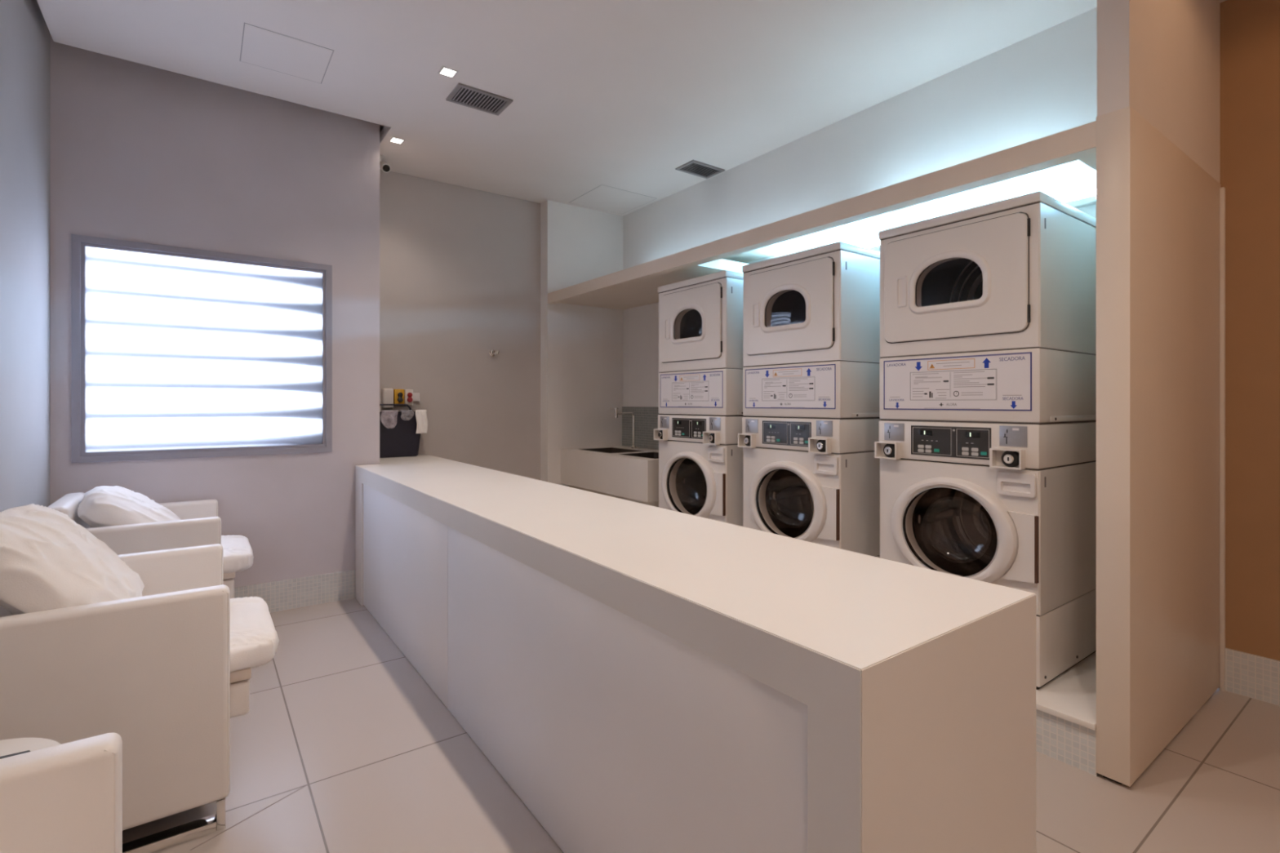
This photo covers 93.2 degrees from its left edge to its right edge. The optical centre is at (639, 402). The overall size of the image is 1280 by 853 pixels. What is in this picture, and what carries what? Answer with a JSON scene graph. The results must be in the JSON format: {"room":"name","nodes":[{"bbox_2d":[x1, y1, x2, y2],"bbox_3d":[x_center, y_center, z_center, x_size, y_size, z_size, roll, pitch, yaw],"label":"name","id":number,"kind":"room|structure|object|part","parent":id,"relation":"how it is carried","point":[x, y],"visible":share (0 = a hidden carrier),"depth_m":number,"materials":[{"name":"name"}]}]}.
{"room":"laundry","nodes":[
{"label":"laundry","id":0,"kind":"room"},
{"bbox_2d":[0,0,50,511],"bbox_3d":[-1.143,-0.392,0.357,0.120,3.450,7.320,0,0,-36],"label":"wall","id":1,"kind":"structure","parent":0,"point":[24,33],"depth_m":2.76,"materials":[{"name":"grey paint"}]},
{"bbox_2d":[50,35,379,587],"bbox_3d":[-2.686,-0.392,4.006,1.670,3.450,0.640,0,0,-36],"label":"wall","id":2,"kind":"structure","parent":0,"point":[140,153],"depth_m":3.75,"materials":[{"name":"grey paint"}]},
{"bbox_2d":[71,234,332,462],"bbox_3d":[-2.698,-0.295,3.854,1.302,1.289,0.432,0,0,-36],"label":"window","id":3,"kind":"structure","parent":2,"relation":"attached to","point":[177,353],"depth_m":3.64,"materials":[{"name":"grey metal"}]},
{"bbox_2d":[234,569,355,613],"bbox_3d":[-2.560,1.238,3.695,1.508,0.190,0.012,0,0,-36],"label":"baseboard","id":4,"kind":"structure","parent":2,"relation":"attached to","point":[282,595],"depth_m":3.95,"materials":[{"name":"white tile"}]},
{"bbox_2d":[379,168,540,479],"bbox_3d":[-1.639,-0.392,5.236,1.700,3.450,0.120,0,0,-36],"label":"wall","id":5,"kind":"structure","parent":0,"point":[460,266],"depth_m":5.25,"materials":[{"name":"grey paint"}]},
{"bbox_2d":[382,388,393,408],"bbox_3d":[-2.021,-0.035,4.850,0.084,0.165,0.055,0,0,-36],"label":"soap dispenser","id":6,"kind":"object","parent":5,"relation":"attached to","point":[387,393],"visible":1,"depth_m":4.83,"materials":[{"name":"white plastic"}]},
{"bbox_2d":[393,389,404,404],"bbox_3d":[-1.950,-0.043,4.899,0.076,0.133,0.060,0,0,-36],"label":"wall box","id":7,"kind":"object","parent":5,"relation":"attached to","point":[398,394],"visible":0.87,"depth_m":4.88,"materials":[{"name":"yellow plastic"}]},
{"bbox_3d":[-1.934,-0.044,4.883,0.042,0.080,0.015,0,0,-36],"label":"knob","id":8,"kind":"part","parent":7,"relation":"part of","materials":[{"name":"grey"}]},
{"bbox_2d":[404,389,413,405],"bbox_3d":[-1.889,-0.043,4.943,0.066,0.133,0.060,0,0,-36],"label":"wall box","id":9,"kind":"object","parent":5,"relation":"attached to","point":[408,393],"visible":0.95,"depth_m":4.92,"materials":[{"name":"white plastic"}]},
{"bbox_3d":[-1.873,-0.044,4.927,0.042,0.080,0.015,0,0,-36],"label":"knob","id":10,"kind":"part","parent":9,"relation":"part of","materials":[{"name":"red plastic"}]},
{"bbox_2d":[413,392,419,401],"bbox_3d":[-1.848,-0.047,4.992,0.056,0.070,0.030,0,0,-36],"label":"box","id":11,"kind":"object","parent":5,"relation":"attached to","point":[415,395],"visible":0.96,"depth_m":4.98,"materials":[{"name":"white plastic"}]},
{"bbox_2d":[488,349,499,355],"bbox_3d":[-1.296,-0.444,5.365,0.078,0.059,0.074,0,0,-36],"label":"wall hook","id":12,"kind":"object","parent":5,"relation":"attached to","point":[492,353],"visible":1,"depth_m":5.37,"materials":[{"name":"silver metal"}]},
{"bbox_2d":[36,0,1226,216],"bbox_3d":[0.547,-2.027,1.966,4.705,0.320,7.940,0,0,-36],"label":"ceiling","id":13,"kind":"structure","parent":0,"point":[623,95],"depth_m":3.33,"materials":[{"name":"paint"}]},
{"bbox_2d":[239,22,333,83],"bbox_3d":[-1.902,-1.866,3.253,0.400,0.002,0.413,0,0,-36],"label":"access panel","id":14,"kind":"object","parent":13,"relation":"attached to","point":[260,46],"visible":1,"depth_m":3.23,"materials":[{"name":"grey"}]},
{"bbox_2d":[379,154,391,172],"bbox_3d":[-1.946,-1.802,4.577,0.099,0.130,0.119,0,0,-36],"label":"security camera","id":15,"kind":"object","parent":13,"relation":"attached to","point":[384,166],"visible":0.77,"depth_m":4.55,"materials":[{"name":"white plastic"}]},
{"bbox_2d":[388,136,404,144],"bbox_3d":[-1.729,-1.865,4.305,0.090,0.003,0.090,0,0,-36],"label":"recessed light","id":16,"kind":"object","parent":13,"relation":"in","point":[393,140],"visible":1,"depth_m":4.31,"materials":[{"name":"white"}]},
{"bbox_2d":[391,137,402,143],"bbox_3d":[-1.729,-1.866,4.305,0.068,0.002,0.068,0,0,-36],"label":"diffuser","id":17,"kind":"object","parent":16,"relation":"attached to","point":[397,140],"depth_m":4.31,"materials":[{"name":"white plastic"}]},
{"bbox_2d":[437,66,458,78],"bbox_3d":[-1.083,-1.865,3.415,0.090,0.003,0.090,0,0,-36],"label":"recessed light","id":18,"kind":"object","parent":13,"relation":"in","point":[445,71],"visible":1,"depth_m":3.41,"materials":[{"name":"white"}]},
{"bbox_2d":[440,67,455,76],"bbox_3d":[-1.083,-1.866,3.415,0.068,0.002,0.068,0,0,-36],"label":"diffuser","id":19,"kind":"object","parent":18,"relation":"attached to","point":[447,72],"depth_m":3.41,"materials":[{"name":"white plastic"}]},
{"bbox_2d":[445,82,513,115],"bbox_3d":[-0.987,-1.862,3.721,0.339,0.010,0.231,0,0,-36],"label":"ceiling vent","id":20,"kind":"object","parent":13,"relation":"in","point":[464,95],"visible":1,"depth_m":3.72,"materials":[{"name":"grey metal"}]},
{"bbox_2d":[569,184,656,214],"bbox_3d":[-0.255,-1.866,5.583,0.596,0.002,0.575,0,0,-36],"label":"access panel","id":21,"kind":"object","parent":13,"relation":"attached to","point":[604,197],"visible":1,"depth_m":5.55,"materials":[{"name":"grey"}]},
{"bbox_2d":[675,160,724,178],"bbox_3d":[0.481,-1.862,4.832,0.335,0.010,0.215,0,0,-36],"label":"ceiling vent","id":22,"kind":"object","parent":13,"relation":"in","point":[694,167],"visible":1,"depth_m":4.83,"materials":[{"name":"grey metal"}]},
{"bbox_2d":[122,598,1279,852],"bbox_3d":[0.547,1.383,1.966,4.705,0.100,7.940,0,0,-36],"label":"floor","id":23,"kind":"structure","parent":0,"point":[338,710],"depth_m":2.14,"materials":[{"name":"tile"}]},
{"bbox_2d":[0,737,61,756],"bbox_3d":[-1.347,1.037,1.188,0.314,0.592,0.314,0,0,-36],"label":"pillow","id":24,"kind":"object","parent":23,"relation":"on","point":[11,746],"visible":0.33,"depth_m":1.31,"materials":[{"name":"white fabric"}]},
{"bbox_2d":[0,732,122,852],"bbox_3d":[-0.952,0.906,0.668,0.525,0.854,0.720,0,0,-36],"label":"armchair","id":25,"kind":"object","parent":23,"relation":"on","point":[67,797],"visible":1,"depth_m":1.02,"materials":[{"name":"white leather"}]},
{"bbox_2d":[0,543,279,852],"bbox_3d":[-1.740,0.913,2.043,0.865,0.840,0.770,0,0,-36],"label":"armchair","id":26,"kind":"object","parent":23,"relation":"on","point":[166,670],"visible":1,"depth_m":1.79,"materials":[{"name":"white leather"}]},
{"bbox_2d":[0,503,144,615],"bbox_3d":[-1.861,0.553,1.943,0.424,0.438,0.591,0,0,-36],"label":"pillow","id":27,"kind":"object","parent":26,"relation":"on","point":[49,561],"visible":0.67,"depth_m":1.79,"materials":[{"name":"white fabric"}]},
{"bbox_3d":[-2.002,0.912,2.281,0.710,0.662,0.075,0,0,-36],"label":"arm","id":28,"kind":"part","parent":26,"relation":"part of","materials":[{"name":"white leather"}]},
{"bbox_3d":[-1.594,0.912,1.719,0.710,0.662,0.075,0,0,-36],"label":"arm","id":29,"kind":"part","parent":26,"relation":"part of","materials":[{"name":"white leather"}]},
{"bbox_2d":[230,596,279,672],"bbox_3d":[-1.709,0.841,2.066,0.789,0.133,0.615,0,0,-36],"label":"seat cushion","id":30,"kind":"object","parent":26,"relation":"on","point":[254,638],"depth_m":2.08,"materials":[{"name":"white fabric"}]},
{"bbox_2d":[47,492,253,598],"bbox_3d":[-2.572,0.905,3.196,0.874,0.855,0.765,0,0,-36],"label":"armchair","id":31,"kind":"object","parent":23,"relation":"on","point":[199,524],"visible":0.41,"depth_m":2.99,"materials":[{"name":"white leather"}]},
{"bbox_3d":[-2.835,0.736,3.005,0.124,0.516,0.609,0,0,-36],"label":"backrest","id":32,"kind":"part","parent":31,"relation":"part of","materials":[{"name":"white leather"}]},
{"bbox_2d":[76,485,180,528],"bbox_3d":[-2.626,0.599,3.147,0.412,0.350,0.567,0,0,-37],"label":"pillow","id":33,"kind":"object","parent":31,"relation":"on","point":[101,506],"visible":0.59,"depth_m":2.95,"materials":[{"name":"white fabric"}]},
{"bbox_3d":[-2.429,0.912,2.874,0.725,0.662,0.075,0,0,-36],"label":"arm","id":34,"kind":"part","parent":31,"relation":"part of","materials":[{"name":"white leather"}]},
{"bbox_3d":[-2.834,0.912,3.432,0.725,0.662,0.075,0,0,-36],"label":"arm","id":35,"kind":"part","parent":31,"relation":"part of","materials":[{"name":"white leather"}]},
{"bbox_2d":[221,534,253,573],"bbox_3d":[-2.501,0.843,3.247,0.701,0.132,0.609,0,0,-36],"label":"seat cushion","id":36,"kind":"object","parent":31,"relation":"on","point":[238,557],"depth_m":3.22,"materials":[{"name":"white fabric"}]},
{"bbox_2d":[190,784,307,850],"bbox_3d":[-1.249,1.334,1.958,0.004,0.003,0.360,0,0,30],"label":"joint","id":37,"kind":"object","parent":23,"relation":"on","point":[307,784],"visible":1,"depth_m":1.94,"materials":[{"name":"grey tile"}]},
{"bbox_2d":[355,453,1035,852],"bbox_3d":[-0.719,0.880,3.008,0.660,0.906,4.563,0,0,-36],"label":"counter","id":38,"kind":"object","parent":23,"relation":"on","point":[642,677],"depth_m":1.41,"materials":[{"name":"white laminate"}]},
{"bbox_2d":[379,404,420,457],"bbox_3d":[-1.945,0.218,4.798,0.420,0.418,0.195,0,0,-36],"label":"waste bin","id":39,"kind":"object","parent":38,"relation":"on","point":[401,441],"visible":0.44,"depth_m":4.75,"materials":[{"name":"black plastic"}]},
{"bbox_2d":[380,410,398,428],"bbox_3d":[-1.940,0.128,4.678,0.132,0.142,0.045,0,0,-36],"label":"plastic bag","id":40,"kind":"object","parent":39,"relation":"hanging from","point":[388,418],"visible":1,"depth_m":4.67,"materials":[{"name":"plastic"}]},
{"bbox_3d":[-1.917,0.053,4.708,0.274,0.089,0.016,0,0,-36],"label":"handle","id":41,"kind":"part","parent":39,"relation":"part of","materials":[{"name":"black plastic"}]},
{"bbox_2d":[399,409,413,420],"bbox_3d":[-1.825,0.099,4.734,0.107,0.082,0.044,0,0,-36],"label":"plastic wrap","id":42,"kind":"object","parent":39,"relation":"on","point":[406,415],"visible":1,"depth_m":4.72,"materials":[{"name":"plastic"}]},
{"bbox_2d":[415,409,427,433],"bbox_3d":[-1.745,0.150,4.826,0.098,0.190,0.042,0,0,-36],"label":"cleaning cloth","id":43,"kind":"object","parent":39,"relation":"on","point":[420,415],"visible":1,"depth_m":4.82,"materials":[{"name":"white fabric"}]},
{"bbox_3d":[-1.320,0.928,3.309,0.018,0.802,1.674,0,0,-36],"label":"panel","id":44,"kind":"part","parent":38,"relation":"part of","materials":[{"name":"white laminate"}]},
{"bbox_3d":[-0.259,0.928,1.847,0.018,0.802,1.932,0,0,-36],"label":"panel","id":45,"kind":"part","parent":38,"relation":"part of","materials":[{"name":"white laminate"}]},
{"bbox_2d":[1035,651,1098,776],"bbox_3d":[0.722,1.238,4.102,0.852,0.190,4.210,0,0,-36],"label":"platform","id":46,"kind":"object","parent":23,"relation":"on","point":[1066,706],"visible":0.19,"depth_m":2.27,"materials":[{"name":"white tile"}]},
{"bbox_2d":[560,445,658,507],"bbox_3d":[-0.060,0.787,5.292,0.690,0.712,1.355,0,0,-36],"label":"sink","id":47,"kind":"object","parent":46,"relation":"on","point":[621,472],"visible":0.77,"depth_m":5.02,"materials":[{"name":"white laminate"}]},
{"bbox_2d":[578,447,643,453],"bbox_3d":[-0.263,0.532,5.512,0.390,0.198,0.570,0,0,-36],"label":"basin","id":48,"kind":"object","parent":47,"relation":"in","point":[602,450],"depth_m":5.74,"materials":[{"name":"silver metal"}]},
{"bbox_2d":[609,407,636,448],"bbox_3d":[-0.154,0.237,5.647,0.287,0.387,0.060,0,0,-36],"label":"faucet","id":49,"kind":"object","parent":47,"relation":"on","point":[616,413],"visible":1,"depth_m":5.70,"materials":[{"name":"silver metal"}]},
{"bbox_3d":[-0.132,0.250,5.663,0.201,0.322,0.022,0,0,-36],"label":"spout","id":50,"kind":"part","parent":49,"relation":"part of","materials":[{"name":"silver metal"}]},
{"bbox_2d":[617,452,658,458],"bbox_3d":[0.118,0.532,4.986,0.390,0.198,0.530,0,0,-36],"label":"basin","id":51,"kind":"object","parent":47,"relation":"in","point":[642,455],"depth_m":5.25,"materials":[{"name":"silver metal"}]},
{"bbox_2d":[653,270,743,526],"bbox_3d":[0.605,0.152,4.294,0.749,1.982,0.711,0,0,-36],"label":"dryer","id":52,"kind":"object","parent":46,"relation":"on","point":[700,318],"visible":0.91,"depth_m":3.99,"materials":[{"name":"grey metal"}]},
{"bbox_3d":[0.175,0.139,4.314,0.003,0.083,0.101,0,0,-36],"label":"coin plate","id":53,"kind":"part","parent":52,"relation":"part of","materials":[{"name":"metal"}]},
{"bbox_3d":[0.197,-0.522,4.275,0.010,0.146,0.051,0,0,-36],"label":"pull handle","id":54,"kind":"part","parent":52,"relation":"part of","materials":[{"name":"white plastic"}]},
{"bbox_3d":[0.329,0.172,4.104,0.002,0.135,0.353,0,0,-36],"label":"keypad panel","id":55,"kind":"part","parent":52,"relation":"part of","materials":[{"name":"grey plastic"}]},
{"bbox_3d":[0.330,-0.528,4.102,0.012,0.479,0.625,0,0,-36],"label":"dryer door","id":56,"kind":"part","parent":52,"relation":"part of","materials":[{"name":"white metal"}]},
{"bbox_2d":[673,376,719,399],"bbox_3d":[0.335,-0.076,4.106,0.001,0.204,0.577,0,0,-36],"label":"print","id":57,"kind":"object","parent":52,"relation":"attached to","point":[685,388],"depth_m":4.05,"materials":[{"name":"grey paper"}]},
{"bbox_2d":[658,440,742,526],"bbox_3d":[0.604,0.556,4.296,0.743,0.574,0.700,0,0,-36],"label":"washer","id":58,"kind":"object","parent":52,"relation":"in","point":[701,478],"depth_m":3.99,"materials":[{"name":"white metal"}]},
{"bbox_3d":[0.482,0.136,3.892,0.003,0.084,0.104,0,0,-36],"label":"coin plate","id":59,"kind":"part","parent":52,"relation":"part of","materials":[{"name":"metal"}]},
{"bbox_3d":[0.489,0.331,3.882,0.015,0.096,0.144,0,0,-36],"label":"detergent drawer","id":60,"kind":"part","parent":52,"relation":"part of","materials":[{"name":"white plastic"}]},
{"bbox_2d":[737,241,880,557],"bbox_3d":[1.100,0.152,3.612,0.749,1.982,0.711,0,0,-36],"label":"dryer","id":61,"kind":"object","parent":46,"relation":"on","point":[811,420],"visible":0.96,"depth_m":3.30,"materials":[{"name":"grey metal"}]},
{"bbox_3d":[0.670,0.139,3.632,0.003,0.083,0.101,0,0,-36],"label":"coin plate","id":62,"kind":"part","parent":61,"relation":"part of","materials":[{"name":"metal"}]},
{"bbox_3d":[0.692,-0.522,3.592,0.010,0.146,0.051,0,0,-36],"label":"pull handle","id":63,"kind":"part","parent":61,"relation":"part of","materials":[{"name":"white plastic"}]},
{"bbox_3d":[0.824,0.172,3.422,0.002,0.135,0.353,0,0,-36],"label":"keypad panel","id":64,"kind":"part","parent":61,"relation":"part of","materials":[{"name":"grey plastic"}]},
{"bbox_3d":[0.825,-0.528,3.420,0.012,0.479,0.625,0,0,-36],"label":"dryer door","id":65,"kind":"part","parent":61,"relation":"part of","materials":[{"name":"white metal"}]},
{"bbox_2d":[763,370,829,407],"bbox_3d":[0.830,-0.076,3.423,0.001,0.204,0.577,0,0,-36],"label":"print","id":66,"kind":"object","parent":61,"relation":"attached to","point":[781,388],"depth_m":3.37,"materials":[{"name":"grey paper"}]},
{"bbox_2d":[742,447,879,556],"bbox_3d":[1.099,0.556,3.614,0.743,0.574,0.700,0,0,-36],"label":"washer","id":67,"kind":"object","parent":61,"relation":"in","point":[831,498],"depth_m":3.30,"materials":[{"name":"white metal"}]},
{"bbox_3d":[0.977,0.136,3.209,0.003,0.084,0.104,0,0,-36],"label":"coin plate","id":68,"kind":"part","parent":61,"relation":"part of","materials":[{"name":"metal"}]},
{"bbox_3d":[0.984,0.331,3.200,0.015,0.096,0.144,0,0,-36],"label":"detergent drawer","id":69,"kind":"part","parent":61,"relation":"part of","materials":[{"name":"white plastic"}]},
{"bbox_3d":[1.347,0.066,3.360,0.560,0.022,0.006,0,0,-36],"label":"rail","id":70,"kind":"part","parent":61,"relation":"part of","materials":[{"name":"white metal"}]},
{"bbox_2d":[874,191,1096,689],"bbox_3d":[1.642,0.152,2.866,0.749,1.982,0.711,0,0,-36],"label":"dryer","id":71,"kind":"object","parent":46,"relation":"on","point":[985,449],"visible":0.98,"depth_m":2.61,"materials":[{"name":"white metal"}]},
{"bbox_3d":[1.212,0.139,2.886,0.003,0.083,0.101,0,0,-36],"label":"coin plate","id":72,"kind":"part","parent":71,"relation":"part of","materials":[{"name":"metal"}]},
{"bbox_3d":[1.234,-0.522,2.846,0.010,0.146,0.051,0,0,-36],"label":"pull handle","id":73,"kind":"part","parent":71,"relation":"part of","materials":[{"name":"white plastic"}]},
{"bbox_3d":[1.366,0.172,2.675,0.002,0.135,0.353,0,0,-36],"label":"keypad panel","id":74,"kind":"part","parent":71,"relation":"part of","materials":[{"name":"grey plastic"}]},
{"bbox_2d":[889,361,1020,408],"bbox_3d":[1.372,-0.076,2.677,0.001,0.204,0.577,0,0,-36],"label":"print","id":75,"kind":"object","parent":71,"relation":"attached to","point":[913,384],"depth_m":2.66,"materials":[{"name":"grey paper"}]},
{"bbox_3d":[1.367,-0.528,2.674,0.012,0.479,0.625,0,0,-36],"label":"dryer door","id":76,"kind":"part","parent":71,"relation":"part of","materials":[{"name":"white metal"}]},
{"bbox_2d":[880,458,1096,615],"bbox_3d":[1.641,0.556,2.868,0.743,0.574,0.700,0,0,-36],"label":"washer","id":77,"kind":"object","parent":71,"relation":"in","point":[1028,528],"depth_m":2.63,"materials":[{"name":"white metal"}]},
{"bbox_3d":[1.519,0.136,2.463,0.003,0.084,0.104,0,0,-36],"label":"coin plate","id":78,"kind":"part","parent":71,"relation":"part of","materials":[{"name":"metal"}]},
{"bbox_3d":[1.526,0.331,2.454,0.015,0.096,0.144,0,0,-36],"label":"detergent drawer","id":79,"kind":"part","parent":71,"relation":"part of","materials":[{"name":"white plastic"}]},
{"bbox_3d":[1.658,0.988,2.881,0.700,0.281,0.700,0,0,-36],"label":"kick panel","id":80,"kind":"part","parent":71,"relation":"part of","materials":[{"name":"white metal"}]},
{"bbox_3d":[1.888,0.066,2.614,0.560,0.022,0.006,0,0,-36],"label":"rail","id":81,"kind":"part","parent":71,"relation":"part of","materials":[{"name":"white metal"}]},
{"bbox_2d":[540,7,1195,715],"bbox_3d":[0.723,-0.392,4.195,0.940,3.450,4.540,0,0,-36],"label":"wall","id":82,"kind":"structure","parent":0,"point":[594,360],"depth_m":4.43,"materials":[{"name":"white paint"}]},
{"bbox_2d":[622,406,659,448],"bbox_3d":[0.266,0.233,5.445,0.012,0.390,1.500,0,0,-36],"label":"tiling","id":83,"kind":"structure","parent":82,"relation":"attached to","point":[646,417],"depth_m":5.79,"materials":[{"name":"grey tile"}]},
{"bbox_2d":[547,120,1096,310],"bbox_3d":[0.727,-1.010,4.105,0.840,0.195,4.210,0,0,-36],"label":"shelf","id":84,"kind":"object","parent":82,"relation":"attached to","point":[1069,153],"depth_m":3.20,"materials":[{"name":"beige laminate"}]},
{"bbox_2d":[858,240,879,251],"bbox_3d":[1.273,-0.972,4.026,0.050,0.070,1.000,0,0,-36],"label":"fluorescent tube","id":85,"kind":"object","parent":82,"relation":"attached to","point":[877,242],"visible":0.02,"depth_m":3.75,"materials":[{"name":"white glass"}]},
{"bbox_2d":[1056,188,1096,208],"bbox_3d":[1.925,-0.972,3.127,0.050,0.070,1.200,0,0,-36],"label":"fluorescent tube","id":86,"kind":"object","parent":82,"relation":"attached to","point":[1088,201],"visible":0.02,"depth_m":2.87,"materials":[{"name":"white glass"}]},
{"bbox_2d":[1096,0,1221,786],"bbox_3d":[2.166,-0.284,2.489,1.270,3.205,0.098,0,0,-36],"label":"wall","id":87,"kind":"structure","parent":0,"point":[1157,210],"depth_m":2.25,"materials":[{"name":"white paint"}]},
{"bbox_2d":[1102,775,1122,784],"bbox_3d":[2.170,1.325,2.500,1.250,0.015,0.053,0,0,-36],"label":"trim","id":88,"kind":"structure","parent":87,"relation":"attached to","point":[1103,775],"depth_m":2.13,"materials":[{"name":"black"}]},
{"bbox_2d":[1219,186,1225,691],"bbox_3d":[2.702,0.168,2.807,0.027,2.330,0.016,0,0,-36],"label":"trim","id":89,"kind":"structure","parent":87,"relation":"attached to","point":[1222,190],"depth_m":2.80,"materials":[{"name":"white paint"}]},
{"bbox_2d":[1218,0,1279,688],"bbox_3d":[3.752,-0.392,1.488,0.120,3.450,3.400,0,0,-36],"label":"wall","id":90,"kind":"structure","parent":0,"point":[1250,29],"depth_m":2.74,"materials":[{"name":"brown paint"}]},
{"bbox_2d":[1225,648,1279,706],"bbox_3d":[3.676,1.236,1.480,0.012,0.195,3.276,0,0,-36],"label":"baseboard","id":91,"kind":"structure","parent":90,"relation":"attached to","point":[1255,677],"depth_m":2.73,"materials":[{"name":"white tile"}]}
]}

